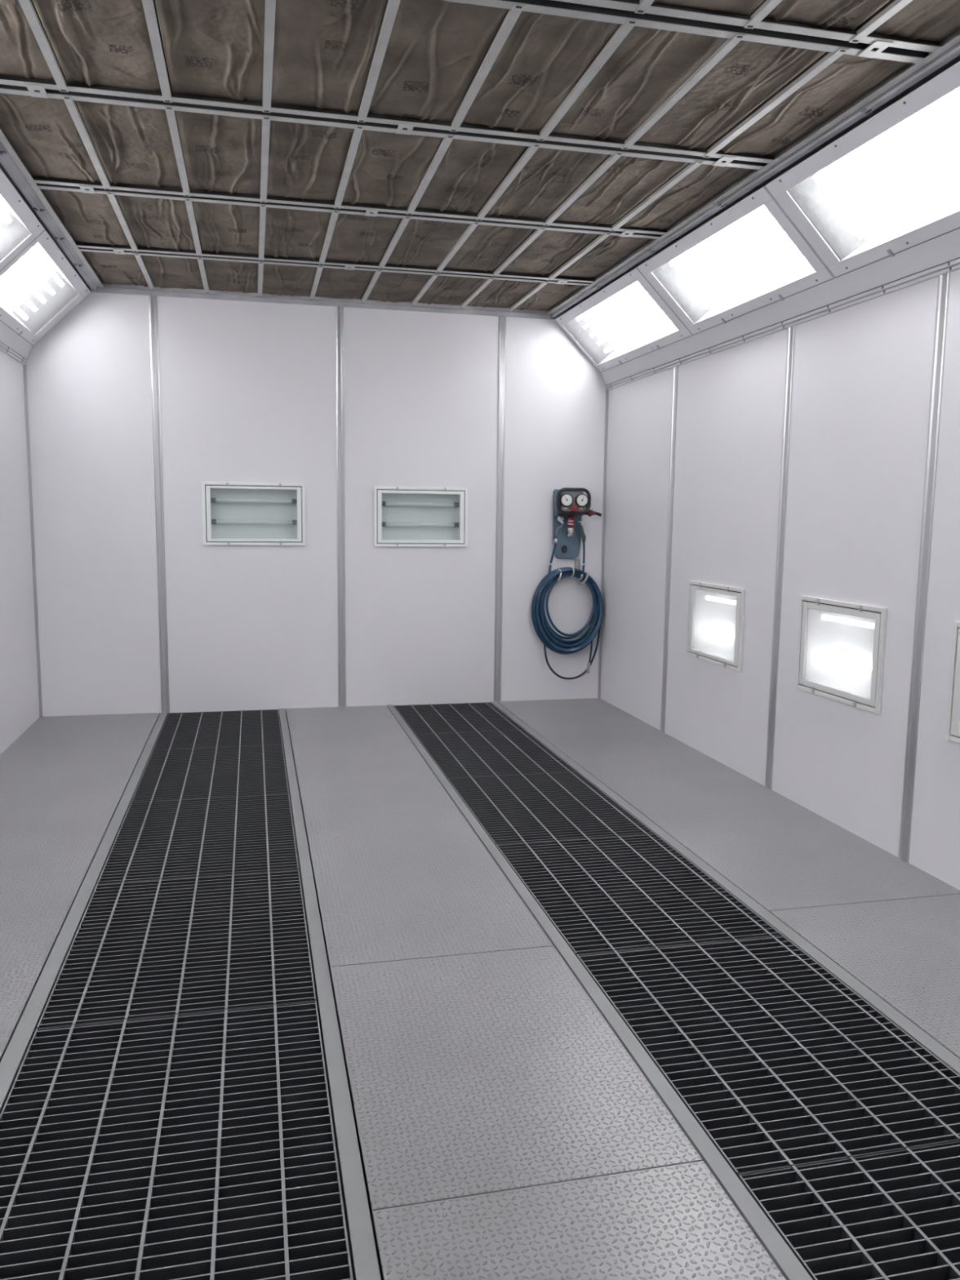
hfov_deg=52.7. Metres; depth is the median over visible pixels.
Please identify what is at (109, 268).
filter
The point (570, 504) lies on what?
air regulator
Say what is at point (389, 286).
filter
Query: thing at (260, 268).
bar
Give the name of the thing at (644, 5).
bar
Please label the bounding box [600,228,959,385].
trim
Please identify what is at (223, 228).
filter
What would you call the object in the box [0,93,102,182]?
filter
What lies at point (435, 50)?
filter
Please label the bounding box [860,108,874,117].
bracket
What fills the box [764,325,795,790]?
trim
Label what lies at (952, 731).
wall light
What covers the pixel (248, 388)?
wall
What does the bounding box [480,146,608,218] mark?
filter
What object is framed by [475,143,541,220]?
bar
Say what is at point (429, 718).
floor grate
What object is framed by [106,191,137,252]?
bar
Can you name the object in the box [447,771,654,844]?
floor grate
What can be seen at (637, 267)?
trim
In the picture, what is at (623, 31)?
bar
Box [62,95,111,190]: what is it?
bar
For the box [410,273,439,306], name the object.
bar
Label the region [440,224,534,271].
filter
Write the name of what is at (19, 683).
wall
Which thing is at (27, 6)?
bar
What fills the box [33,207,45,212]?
bracket
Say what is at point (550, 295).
filter
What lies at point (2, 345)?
trim
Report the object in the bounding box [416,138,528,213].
filter
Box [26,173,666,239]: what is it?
ceiling beam
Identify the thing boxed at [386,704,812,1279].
trim
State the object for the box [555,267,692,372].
ceiling light
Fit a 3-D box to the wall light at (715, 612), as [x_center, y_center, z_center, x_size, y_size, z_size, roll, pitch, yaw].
[1.311,-0.088,5.239,0.133,0.426,0.632,-1,8,-13]
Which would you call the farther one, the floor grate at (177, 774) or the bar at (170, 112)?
the floor grate at (177, 774)
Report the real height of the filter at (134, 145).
0.064 m
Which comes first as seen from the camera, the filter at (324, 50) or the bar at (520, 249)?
the filter at (324, 50)
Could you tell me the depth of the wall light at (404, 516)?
6.59 m
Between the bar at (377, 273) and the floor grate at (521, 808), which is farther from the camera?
the bar at (377, 273)
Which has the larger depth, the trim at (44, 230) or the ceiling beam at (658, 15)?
the trim at (44, 230)
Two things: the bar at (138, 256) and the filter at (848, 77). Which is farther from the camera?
the bar at (138, 256)
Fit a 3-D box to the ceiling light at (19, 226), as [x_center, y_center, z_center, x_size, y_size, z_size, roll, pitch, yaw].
[-2.114,-1.726,3.927,0.413,0.412,1.320,-1,8,-13]
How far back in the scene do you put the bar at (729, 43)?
3.07 m
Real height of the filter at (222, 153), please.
0.066 m
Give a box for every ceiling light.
[0,168,44,270]
[0,230,90,346]
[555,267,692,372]
[637,186,833,334]
[764,61,959,277]
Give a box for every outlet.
[577,520,583,528]
[586,510,595,516]
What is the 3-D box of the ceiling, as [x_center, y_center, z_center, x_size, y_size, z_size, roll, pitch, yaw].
[-0.135,-1.909,2.832,4.034,0.060,7.294,-1,8,-13]
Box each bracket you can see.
[0,151,6,155]
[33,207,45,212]
[53,236,64,240]
[717,204,728,209]
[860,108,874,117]
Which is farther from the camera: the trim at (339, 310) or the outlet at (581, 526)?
the outlet at (581, 526)
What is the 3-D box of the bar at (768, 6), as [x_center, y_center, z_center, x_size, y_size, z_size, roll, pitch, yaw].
[0.855,-1.643,2.225,0.027,0.015,0.967,-1,8,-13]
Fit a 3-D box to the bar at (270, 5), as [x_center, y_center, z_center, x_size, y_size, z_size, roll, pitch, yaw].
[-0.624,-1.743,2.865,0.027,0.015,0.890,-1,8,-13]
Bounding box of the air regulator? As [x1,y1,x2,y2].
[552,487,601,558]
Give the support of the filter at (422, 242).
on the channel at (83, 246)
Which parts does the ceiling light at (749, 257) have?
glass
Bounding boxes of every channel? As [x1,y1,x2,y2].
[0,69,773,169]
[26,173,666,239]
[70,238,595,285]
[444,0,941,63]
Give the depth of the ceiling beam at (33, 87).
3.39 m
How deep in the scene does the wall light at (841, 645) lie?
4.21 m
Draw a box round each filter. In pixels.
[0,0,60,80]
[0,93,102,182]
[32,0,161,92]
[40,188,131,245]
[75,100,182,188]
[80,251,151,286]
[115,195,195,250]
[142,255,204,289]
[155,0,265,102]
[175,111,262,195]
[192,200,259,254]
[203,259,258,293]
[262,263,317,296]
[263,207,332,259]
[266,120,354,201]
[271,0,388,113]
[315,267,375,298]
[325,213,402,262]
[342,129,443,207]
[366,271,431,302]
[368,0,508,122]
[382,218,470,266]
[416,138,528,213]
[417,275,485,305]
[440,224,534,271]
[455,8,620,131]
[462,278,538,307]
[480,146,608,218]
[495,229,598,275]
[508,282,583,311]
[542,24,726,140]
[547,154,688,225]
[551,234,653,278]
[615,162,754,230]
[626,38,826,149]
[653,0,764,16]
[708,51,910,155]
[754,0,890,31]
[857,0,959,43]
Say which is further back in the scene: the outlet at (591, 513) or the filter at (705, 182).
the outlet at (591, 513)
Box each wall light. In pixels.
[201,481,305,545]
[373,485,467,546]
[685,580,745,671]
[795,595,887,714]
[945,621,959,743]
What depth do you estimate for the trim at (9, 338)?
5.49 m
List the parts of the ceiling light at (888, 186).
glass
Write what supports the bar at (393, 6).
attached to the ceiling beam at (33, 87)
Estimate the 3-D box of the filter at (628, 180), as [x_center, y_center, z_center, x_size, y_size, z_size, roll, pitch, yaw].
[0.579,-1.923,4.118,0.315,0.066,0.938,-1,8,-13]
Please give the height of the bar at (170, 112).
0.015 m
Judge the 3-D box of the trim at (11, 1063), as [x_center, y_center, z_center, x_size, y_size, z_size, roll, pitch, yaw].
[-1.264,0.948,2.941,0.044,0.061,7.014,-1,8,-13]
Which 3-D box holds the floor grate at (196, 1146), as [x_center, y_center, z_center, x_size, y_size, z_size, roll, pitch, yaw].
[-0.668,1.056,2.053,0.699,0.035,0.997,-1,8,-13]
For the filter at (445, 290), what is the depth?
5.96 m
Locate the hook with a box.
[574,559,582,580]
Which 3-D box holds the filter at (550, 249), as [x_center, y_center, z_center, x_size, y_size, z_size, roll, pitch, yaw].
[0.349,-2.050,5.085,0.312,0.066,0.959,-1,8,-13]
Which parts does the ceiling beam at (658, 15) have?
locking plate, locking plate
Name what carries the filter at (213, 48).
on the ceiling beam at (33, 87)
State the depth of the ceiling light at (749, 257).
4.61 m
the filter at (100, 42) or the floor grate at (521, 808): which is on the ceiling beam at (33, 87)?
the filter at (100, 42)
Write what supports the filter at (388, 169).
on the ceiling beam at (44, 183)
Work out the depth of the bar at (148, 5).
2.85 m
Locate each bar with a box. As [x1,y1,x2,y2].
[17,0,68,92]
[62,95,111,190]
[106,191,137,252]
[133,253,155,290]
[142,0,172,102]
[164,106,190,196]
[184,198,202,256]
[197,257,208,293]
[257,262,263,297]
[258,204,266,260]
[260,115,270,202]
[262,0,275,112]
[309,266,323,299]
[319,210,339,265]
[333,125,364,208]
[357,0,400,122]
[360,270,382,302]
[377,216,410,268]
[406,134,454,214]
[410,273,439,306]
[435,222,479,272]
[448,3,524,132]
[458,277,494,308]
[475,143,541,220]
[491,227,546,276]
[506,281,549,311]
[537,18,638,141]
[543,151,623,226]
[546,232,611,280]
[608,160,704,231]
[621,33,746,149]
[634,0,654,13]
[702,47,848,158]
[743,0,782,29]
[848,0,912,43]
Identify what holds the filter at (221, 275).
attached to the channel at (83, 246)
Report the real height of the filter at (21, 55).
0.064 m
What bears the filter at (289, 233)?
on the channel at (83, 246)
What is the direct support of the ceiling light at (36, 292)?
attached to the trim
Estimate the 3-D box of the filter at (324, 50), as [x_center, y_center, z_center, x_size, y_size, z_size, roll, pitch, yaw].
[-0.466,-1.779,2.897,0.299,0.065,0.874,-1,8,-13]
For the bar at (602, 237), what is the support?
attached to the channel at (83, 246)
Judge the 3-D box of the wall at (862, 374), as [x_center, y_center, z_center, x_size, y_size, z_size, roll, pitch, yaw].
[1.739,-0.086,3.512,0.140,2.515,7.014,-1,8,-13]
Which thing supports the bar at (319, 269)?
attached to the channel at (83, 246)
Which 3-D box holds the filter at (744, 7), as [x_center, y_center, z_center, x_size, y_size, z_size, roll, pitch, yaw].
[0.697,-1.675,2.183,0.314,0.062,0.951,-1,8,-13]
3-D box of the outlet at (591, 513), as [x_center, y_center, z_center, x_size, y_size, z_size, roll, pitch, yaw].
[0.771,-0.879,6.724,0.058,0.046,0.028,-1,8,-13]
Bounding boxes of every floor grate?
[0,1000,352,1279]
[36,869,315,1029]
[97,793,298,884]
[131,744,288,802]
[153,709,282,750]
[393,702,524,734]
[414,729,576,779]
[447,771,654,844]
[495,833,781,955]
[576,934,959,1177]
[738,1141,959,1279]
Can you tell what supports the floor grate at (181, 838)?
in the floor
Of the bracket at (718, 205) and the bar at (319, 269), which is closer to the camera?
the bracket at (718, 205)
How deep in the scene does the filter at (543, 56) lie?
3.00 m
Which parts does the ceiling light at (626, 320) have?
glass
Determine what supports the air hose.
attached to the wall at (248, 388)
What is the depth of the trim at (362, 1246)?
2.28 m
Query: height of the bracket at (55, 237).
0.010 m
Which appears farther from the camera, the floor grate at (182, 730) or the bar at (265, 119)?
the floor grate at (182, 730)
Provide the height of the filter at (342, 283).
0.062 m
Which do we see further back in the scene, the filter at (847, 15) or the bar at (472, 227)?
the bar at (472, 227)
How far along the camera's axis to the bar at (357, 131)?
3.78 m
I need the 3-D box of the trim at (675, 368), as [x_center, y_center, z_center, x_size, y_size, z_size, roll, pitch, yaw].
[1.127,-0.517,5.784,0.008,2.175,0.056,-1,8,-13]
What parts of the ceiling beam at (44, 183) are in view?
locking plate, locking plate, locking plate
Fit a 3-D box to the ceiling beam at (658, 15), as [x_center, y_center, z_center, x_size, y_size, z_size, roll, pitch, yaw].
[-0.052,-1.718,2.522,2.884,0.067,0.106,-1,8,-13]
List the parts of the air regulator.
plate, plate, red knob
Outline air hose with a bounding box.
[531,542,603,679]
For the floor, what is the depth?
2.85 m
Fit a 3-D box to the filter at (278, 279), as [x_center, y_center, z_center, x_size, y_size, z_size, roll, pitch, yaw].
[-1.135,-2.151,5.732,0.311,0.066,0.880,-1,8,-13]
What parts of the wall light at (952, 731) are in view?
door frame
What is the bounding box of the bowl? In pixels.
[567,527,573,533]
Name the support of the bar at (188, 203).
attached to the channel at (83, 246)
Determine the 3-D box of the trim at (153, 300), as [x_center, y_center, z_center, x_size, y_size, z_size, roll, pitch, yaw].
[-2.035,-0.830,6.154,0.050,2.630,0.008,-1,8,-13]
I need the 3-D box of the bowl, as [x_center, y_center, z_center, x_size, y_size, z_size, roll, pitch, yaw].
[0.629,-0.757,6.722,0.041,0.044,0.042,-1,8,-13]
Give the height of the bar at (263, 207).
0.015 m
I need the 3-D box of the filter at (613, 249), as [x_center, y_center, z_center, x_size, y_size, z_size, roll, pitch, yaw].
[0.649,-2.056,5.155,0.266,0.066,0.959,-1,8,-13]
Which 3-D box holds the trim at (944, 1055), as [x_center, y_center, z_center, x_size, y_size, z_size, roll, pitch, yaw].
[0.891,0.908,3.443,0.044,0.061,7.014,-1,8,-13]
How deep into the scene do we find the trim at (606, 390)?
6.84 m
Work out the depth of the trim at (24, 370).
6.01 m
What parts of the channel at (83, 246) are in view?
locking plate, locking plate, locking plate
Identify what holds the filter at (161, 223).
on the channel at (83, 246)
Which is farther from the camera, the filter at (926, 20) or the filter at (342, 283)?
the filter at (342, 283)
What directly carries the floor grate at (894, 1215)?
in the floor
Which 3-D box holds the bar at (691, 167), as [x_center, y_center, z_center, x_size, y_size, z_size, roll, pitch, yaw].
[0.737,-1.893,4.159,0.027,0.015,0.954,-1,8,-13]
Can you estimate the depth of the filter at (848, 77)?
3.22 m
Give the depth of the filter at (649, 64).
3.08 m
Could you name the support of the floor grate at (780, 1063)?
in the floor
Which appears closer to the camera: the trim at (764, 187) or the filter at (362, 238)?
the trim at (764, 187)
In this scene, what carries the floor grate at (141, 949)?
in the floor
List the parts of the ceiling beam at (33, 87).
locking plate, locking plate, locking plate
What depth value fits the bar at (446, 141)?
3.86 m
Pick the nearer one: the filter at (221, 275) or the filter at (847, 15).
the filter at (847, 15)
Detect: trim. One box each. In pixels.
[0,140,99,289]
[0,230,44,271]
[0,320,32,359]
[0,342,26,362]
[0,346,25,364]
[0,712,167,1115]
[22,363,42,716]
[90,287,554,319]
[148,293,169,712]
[278,708,381,1279]
[335,305,346,706]
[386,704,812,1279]
[490,701,959,1075]
[493,315,506,702]
[550,41,959,317]
[597,388,608,698]
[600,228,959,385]
[636,266,693,335]
[660,365,678,733]
[763,186,835,279]
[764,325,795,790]
[898,272,950,862]
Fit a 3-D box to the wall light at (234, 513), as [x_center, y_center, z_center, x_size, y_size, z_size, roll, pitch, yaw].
[-1.471,-0.821,6.323,0.648,0.404,0.103,-1,8,-13]
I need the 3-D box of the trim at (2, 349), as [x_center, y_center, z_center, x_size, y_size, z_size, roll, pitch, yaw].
[-1.963,-1.229,2.490,0.015,0.015,7.012,-1,8,-13]
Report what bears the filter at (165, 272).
attached to the channel at (83, 246)
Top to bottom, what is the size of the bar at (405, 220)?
0.015 m
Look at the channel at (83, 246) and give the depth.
5.32 m
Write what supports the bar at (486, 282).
attached to the channel at (83, 246)
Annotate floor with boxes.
[0,697,959,1279]
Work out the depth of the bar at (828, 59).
3.15 m
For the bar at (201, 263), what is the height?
0.015 m
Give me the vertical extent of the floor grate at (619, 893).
0.035 m
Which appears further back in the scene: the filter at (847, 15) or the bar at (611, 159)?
the bar at (611, 159)
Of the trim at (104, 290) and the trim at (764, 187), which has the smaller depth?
the trim at (764, 187)
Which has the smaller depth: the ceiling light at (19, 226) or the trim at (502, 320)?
the ceiling light at (19, 226)
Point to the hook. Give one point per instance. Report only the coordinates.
(576, 561)
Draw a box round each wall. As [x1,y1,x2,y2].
[0,350,39,755]
[25,266,606,716]
[600,269,959,890]
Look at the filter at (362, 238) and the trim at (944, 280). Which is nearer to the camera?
the trim at (944, 280)
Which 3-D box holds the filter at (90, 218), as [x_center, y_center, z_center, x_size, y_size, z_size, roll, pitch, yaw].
[-1.845,-2.011,4.575,0.289,0.064,0.959,-1,8,-13]
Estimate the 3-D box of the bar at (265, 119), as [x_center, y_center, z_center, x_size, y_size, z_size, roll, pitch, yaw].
[-0.842,-1.865,3.792,0.027,0.015,0.954,-1,8,-13]
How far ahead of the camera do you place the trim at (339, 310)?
6.41 m
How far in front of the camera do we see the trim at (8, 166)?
4.44 m
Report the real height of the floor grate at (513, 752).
0.035 m
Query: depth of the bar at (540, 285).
6.02 m
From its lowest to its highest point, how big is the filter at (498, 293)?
0.064 m
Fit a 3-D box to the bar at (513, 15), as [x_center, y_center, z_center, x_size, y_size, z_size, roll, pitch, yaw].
[0.005,-1.754,3.011,0.027,0.015,0.890,-1,8,-13]
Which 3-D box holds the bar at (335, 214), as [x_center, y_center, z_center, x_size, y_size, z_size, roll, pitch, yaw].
[-0.757,-1.997,4.832,0.027,0.015,0.975,-1,8,-13]
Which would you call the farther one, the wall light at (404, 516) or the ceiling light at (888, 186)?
the wall light at (404, 516)
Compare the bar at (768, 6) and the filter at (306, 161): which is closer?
the bar at (768, 6)
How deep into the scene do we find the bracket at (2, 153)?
3.66 m
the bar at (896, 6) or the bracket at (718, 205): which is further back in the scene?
the bracket at (718, 205)
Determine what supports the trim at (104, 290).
attached to the wall at (248, 388)
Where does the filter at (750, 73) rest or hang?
on the ceiling beam at (33, 87)

